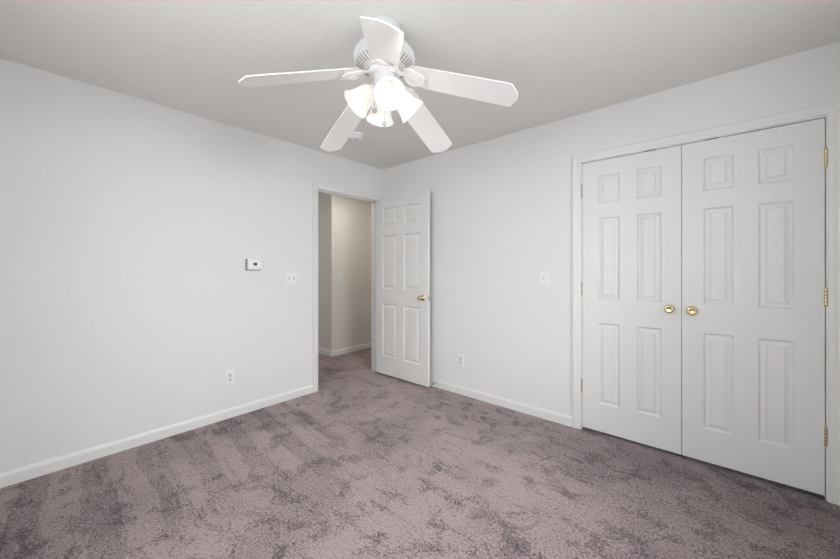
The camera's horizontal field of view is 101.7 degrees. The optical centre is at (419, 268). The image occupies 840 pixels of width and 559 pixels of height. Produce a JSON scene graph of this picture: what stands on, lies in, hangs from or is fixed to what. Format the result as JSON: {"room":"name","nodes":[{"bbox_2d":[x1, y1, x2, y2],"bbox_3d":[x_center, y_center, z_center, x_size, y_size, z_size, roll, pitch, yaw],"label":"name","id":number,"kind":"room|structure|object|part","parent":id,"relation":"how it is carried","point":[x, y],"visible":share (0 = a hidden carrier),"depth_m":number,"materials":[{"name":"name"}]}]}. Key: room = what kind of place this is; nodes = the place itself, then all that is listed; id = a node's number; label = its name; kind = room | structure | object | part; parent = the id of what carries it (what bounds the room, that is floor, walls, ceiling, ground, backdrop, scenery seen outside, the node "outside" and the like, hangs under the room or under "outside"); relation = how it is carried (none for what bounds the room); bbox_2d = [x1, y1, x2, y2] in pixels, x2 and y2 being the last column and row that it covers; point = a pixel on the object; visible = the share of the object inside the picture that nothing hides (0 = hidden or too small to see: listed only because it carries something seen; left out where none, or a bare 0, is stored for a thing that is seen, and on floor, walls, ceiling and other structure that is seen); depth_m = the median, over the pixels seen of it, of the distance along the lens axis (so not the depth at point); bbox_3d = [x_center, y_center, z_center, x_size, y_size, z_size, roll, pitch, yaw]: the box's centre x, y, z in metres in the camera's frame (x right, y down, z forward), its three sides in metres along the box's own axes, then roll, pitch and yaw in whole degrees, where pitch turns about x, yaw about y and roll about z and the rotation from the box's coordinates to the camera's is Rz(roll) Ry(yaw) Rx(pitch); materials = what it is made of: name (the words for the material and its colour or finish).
{"room":"empty bedroom","nodes":[
{"label":"empty bedroom","id":0,"kind":"room"},
{"bbox_2d":[0,58,381,473],"bbox_3d":[-0.974,0.025,3.646,0.125,2.440,5.420,0,0,41],"label":"wall","id":1,"kind":"structure","parent":0,"point":[129,225],"depth_m":2.38,"materials":[{"name":"paint"}]},
{"bbox_2d":[0,385,312,487],"bbox_3d":[-1.852,1.205,2.538,0.012,0.079,2.356,0,0,41],"label":"baseboard","id":2,"kind":"structure","parent":1,"relation":"attached to","point":[32,471],"depth_m":2.38,"materials":[{"name":"paint"}]},
{"bbox_2d":[225,370,233,384],"bbox_3d":[-1.583,0.910,2.848,0.009,0.115,0.070,0,0,41],"label":"outlet","id":3,"kind":"object","parent":1,"relation":"attached to","point":[229,375],"visible":1,"depth_m":2.84,"materials":[{"name":"plastic"}]},
{"bbox_2d":[245,259,261,270],"bbox_3d":[-1.449,-0.032,2.982,0.035,0.101,0.130,0,0,41],"label":"thermostat","id":4,"kind":"object","parent":1,"relation":"attached to","point":[250,264],"visible":1,"depth_m":2.96,"materials":[{"name":"plastic"}]},
{"bbox_2d":[286,272,296,283],"bbox_3d":[-1.222,0.093,3.255,0.017,0.115,0.114,0,0,41],"label":"light switch","id":5,"kind":"object","parent":1,"relation":"attached to","point":[291,277],"visible":1,"depth_m":3.26,"materials":[{"name":"plastic"}]},
{"bbox_2d":[312,181,382,392],"bbox_3d":[-0.815,0.186,3.827,0.160,2.118,0.950,0,0,41],"label":"door frame","id":6,"kind":"structure","parent":1,"relation":"attached to","point":[315,185],"depth_m":3.55,"materials":[{"name":"paint"}]},
{"bbox_2d":[376,190,429,386],"bbox_3d":[-0.209,0.210,3.803,0.821,2.030,0.152,0,0,41],"label":"door","id":7,"kind":"structure","parent":6,"relation":"attached to","point":[403,221],"depth_m":3.77,"materials":[{"name":"paint"}]},
{"bbox_3d":[0.007,0.308,3.551,0.065,0.065,0.058,0,0,41],"label":"knob","id":8,"kind":"part","parent":7,"relation":"part of","materials":[{"name":"gold metal"}]},
{"bbox_2d":[318,192,370,350],"bbox_3d":[-1.211,0.025,6.127,1.650,2.440,2.000,0,0,41],"label":"wall","id":9,"kind":"structure","parent":0,"point":[344,223],"depth_m":5.02,"materials":[{"name":"paint"}]},
{"bbox_2d":[318,347,331,356],"bbox_3d":[-1.869,1.205,5.365,1.662,0.079,0.012,0,0,41],"label":"baseboard","id":10,"kind":"structure","parent":9,"relation":"attached to","point":[320,350],"depth_m":4.92,"materials":[{"name":"paint"}]},
{"bbox_2d":[338,271,341,278],"bbox_3d":[-1.153,0.102,4.927,0.017,0.115,0.070,0,0,41],"label":"light switch","id":11,"kind":"object","parent":9,"relation":"attached to","point":[339,272],"visible":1,"depth_m":4.93,"materials":[{"name":"plastic"}]},
{"bbox_2d":[332,343,370,355],"bbox_3d":[-0.618,1.205,5.541,0.012,0.079,1.900,0,0,41],"label":"baseboard","id":12,"kind":"structure","parent":9,"relation":"attached to","point":[367,345],"depth_m":5.07,"materials":[{"name":"paint"}]},
{"bbox_2d":[0,348,839,558],"bbox_3d":[-0.540,1.295,3.333,6.540,0.100,5.520,0,0,41],"label":"floor","id":13,"kind":"structure","parent":0,"point":[367,464],"depth_m":1.85,"materials":[{"name":"carpet"}]},
{"bbox_2d":[0,0,839,169],"bbox_3d":[-0.540,-1.245,3.333,6.540,0.100,5.520,0,0,41],"label":"ceiling","id":14,"kind":"structure","parent":0,"point":[563,59],"depth_m":1.88,"materials":[{"name":"paint"}]},
{"bbox_2d":[349,132,363,140],"bbox_3d":[-0.573,-1.170,3.056,0.134,0.051,0.134,0,0,41],"label":"smoke detector","id":15,"kind":"object","parent":14,"relation":"attached to","point":[356,136],"visible":0.9,"depth_m":3.02,"materials":[{"name":"plastic"}]},
{"bbox_2d":[238,16,517,152],"bbox_3d":[-0.174,-0.955,1.722,1.198,0.480,1.213,0,0,41],"label":"ceiling fan","id":16,"kind":"object","parent":14,"relation":"hanging from","point":[383,55],"visible":1,"depth_m":1.61,"materials":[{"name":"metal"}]},
{"bbox_3d":[-0.534,-0.861,1.540,0.528,0.005,0.148,-18,17,-22],"label":"blade","id":17,"kind":"part","parent":16,"relation":"part of","materials":[{"name":"white wood"}]},
{"bbox_3d":[-0.422,-0.838,1.979,0.148,0.005,0.528,-14,-12,-44],"label":"blade","id":18,"kind":"part","parent":16,"relation":"part of","materials":[{"name":"white wood"}]},
{"bbox_3d":[-0.272,-0.833,1.663,0.123,0.145,0.145,-45,11,-11],"label":"lamp shade","id":19,"kind":"part","parent":16,"relation":"part of","materials":[{"name":"white glass"}]},
{"bbox_3d":[-0.203,-0.833,1.788,0.145,0.145,0.123,0,-44,-16],"label":"lamp shade","id":20,"kind":"part","parent":16,"relation":"part of","materials":[{"name":"white glass"}]},
{"bbox_3d":[-0.140,-0.848,1.307,0.148,0.005,0.528,14,17,-10],"label":"blade","id":21,"kind":"part","parent":16,"relation":"part of","materials":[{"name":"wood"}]},
{"bbox_3d":[-0.148,-0.837,1.598,0.052,0.052,0.087,0,44,-16],"label":"bulb","id":22,"kind":"part","parent":16,"relation":"part of","materials":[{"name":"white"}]},
{"bbox_3d":[-0.148,-0.833,1.594,0.145,0.145,0.123,0,44,-16],"label":"lamp shade","id":23,"kind":"part","parent":16,"relation":"part of","materials":[{"name":"white glass"}]},
{"bbox_3d":[-0.078,-0.833,1.719,0.123,0.145,0.145,45,-11,-11],"label":"lamp shade","id":24,"kind":"part","parent":16,"relation":"part of","materials":[{"name":"white glass"}]},
{"bbox_3d":[0.027,-0.848,2.021,0.148,0.005,0.528,-15,-25,26],"label":"blade","id":25,"kind":"part","parent":16,"relation":"part of","materials":[{"name":"white wood"}]},
{"bbox_3d":[0.197,-0.848,1.591,0.528,0.005,0.148,19,-8,14],"label":"blade","id":26,"kind":"part","parent":16,"relation":"part of","materials":[{"name":"wood"}]},
{"bbox_2d":[382,42,839,415],"bbox_3d":[0.943,0.025,2.992,3.620,2.440,0.120,0,0,41],"label":"wall","id":27,"kind":"structure","parent":0,"point":[501,207],"depth_m":2.94,"materials":[{"name":"paint"}]},
{"bbox_2d":[458,354,463,366],"bbox_3d":[0.402,0.910,3.380,0.070,0.115,0.009,0,0,41],"label":"outlet","id":28,"kind":"object","parent":27,"relation":"attached to","point":[460,357],"visible":1,"depth_m":3.38,"materials":[{"name":"plastic"}]},
{"bbox_2d":[430,378,571,426],"bbox_3d":[0.367,1.205,3.407,2.207,0.079,0.012,0,0,41],"label":"baseboard","id":29,"kind":"structure","parent":27,"relation":"attached to","point":[535,411],"depth_m":3.05,"materials":[{"name":"paint"}]},
{"bbox_2d":[540,273,547,286],"bbox_3d":[1.023,0.093,2.830,0.070,0.115,0.017,0,0,41],"label":"light switch","id":30,"kind":"object","parent":27,"relation":"attached to","point":[543,276],"visible":1,"depth_m":2.83,"materials":[{"name":"plastic"}]},
{"bbox_2d":[581,145,681,454],"bbox_3d":[1.475,0.207,2.439,0.619,2.029,0.082,0,0,41],"label":"door","id":31,"kind":"structure","parent":27,"relation":"in","point":[631,284],"depth_m":2.41,"materials":[{"name":"paint"}]},
{"bbox_3d":[1.650,0.269,2.263,0.055,0.055,0.048,0,0,41],"label":"knob","id":32,"kind":"part","parent":31,"relation":"part of","materials":[{"name":"gold metal"}]},
{"bbox_2d":[572,101,839,505],"bbox_3d":[1.753,0.207,2.282,1.266,2.075,0.120,0,0,41],"label":"door frame","id":33,"kind":"structure","parent":27,"relation":"attached to","point":[825,117],"depth_m":1.84,"materials":[{"name":"paint"}]},
{"bbox_2d":[682,118,827,495],"bbox_3d":[1.944,0.207,2.028,0.619,2.029,0.082,0,0,41],"label":"door","id":34,"kind":"structure","parent":27,"relation":"in","point":[755,293],"depth_m":2.01,"materials":[{"name":"paint"}]},
{"bbox_3d":[1.738,0.271,2.186,0.055,0.055,0.048,0,0,41],"label":"knob","id":35,"kind":"part","parent":34,"relation":"part of","materials":[{"name":"gold metal"}]}
]}

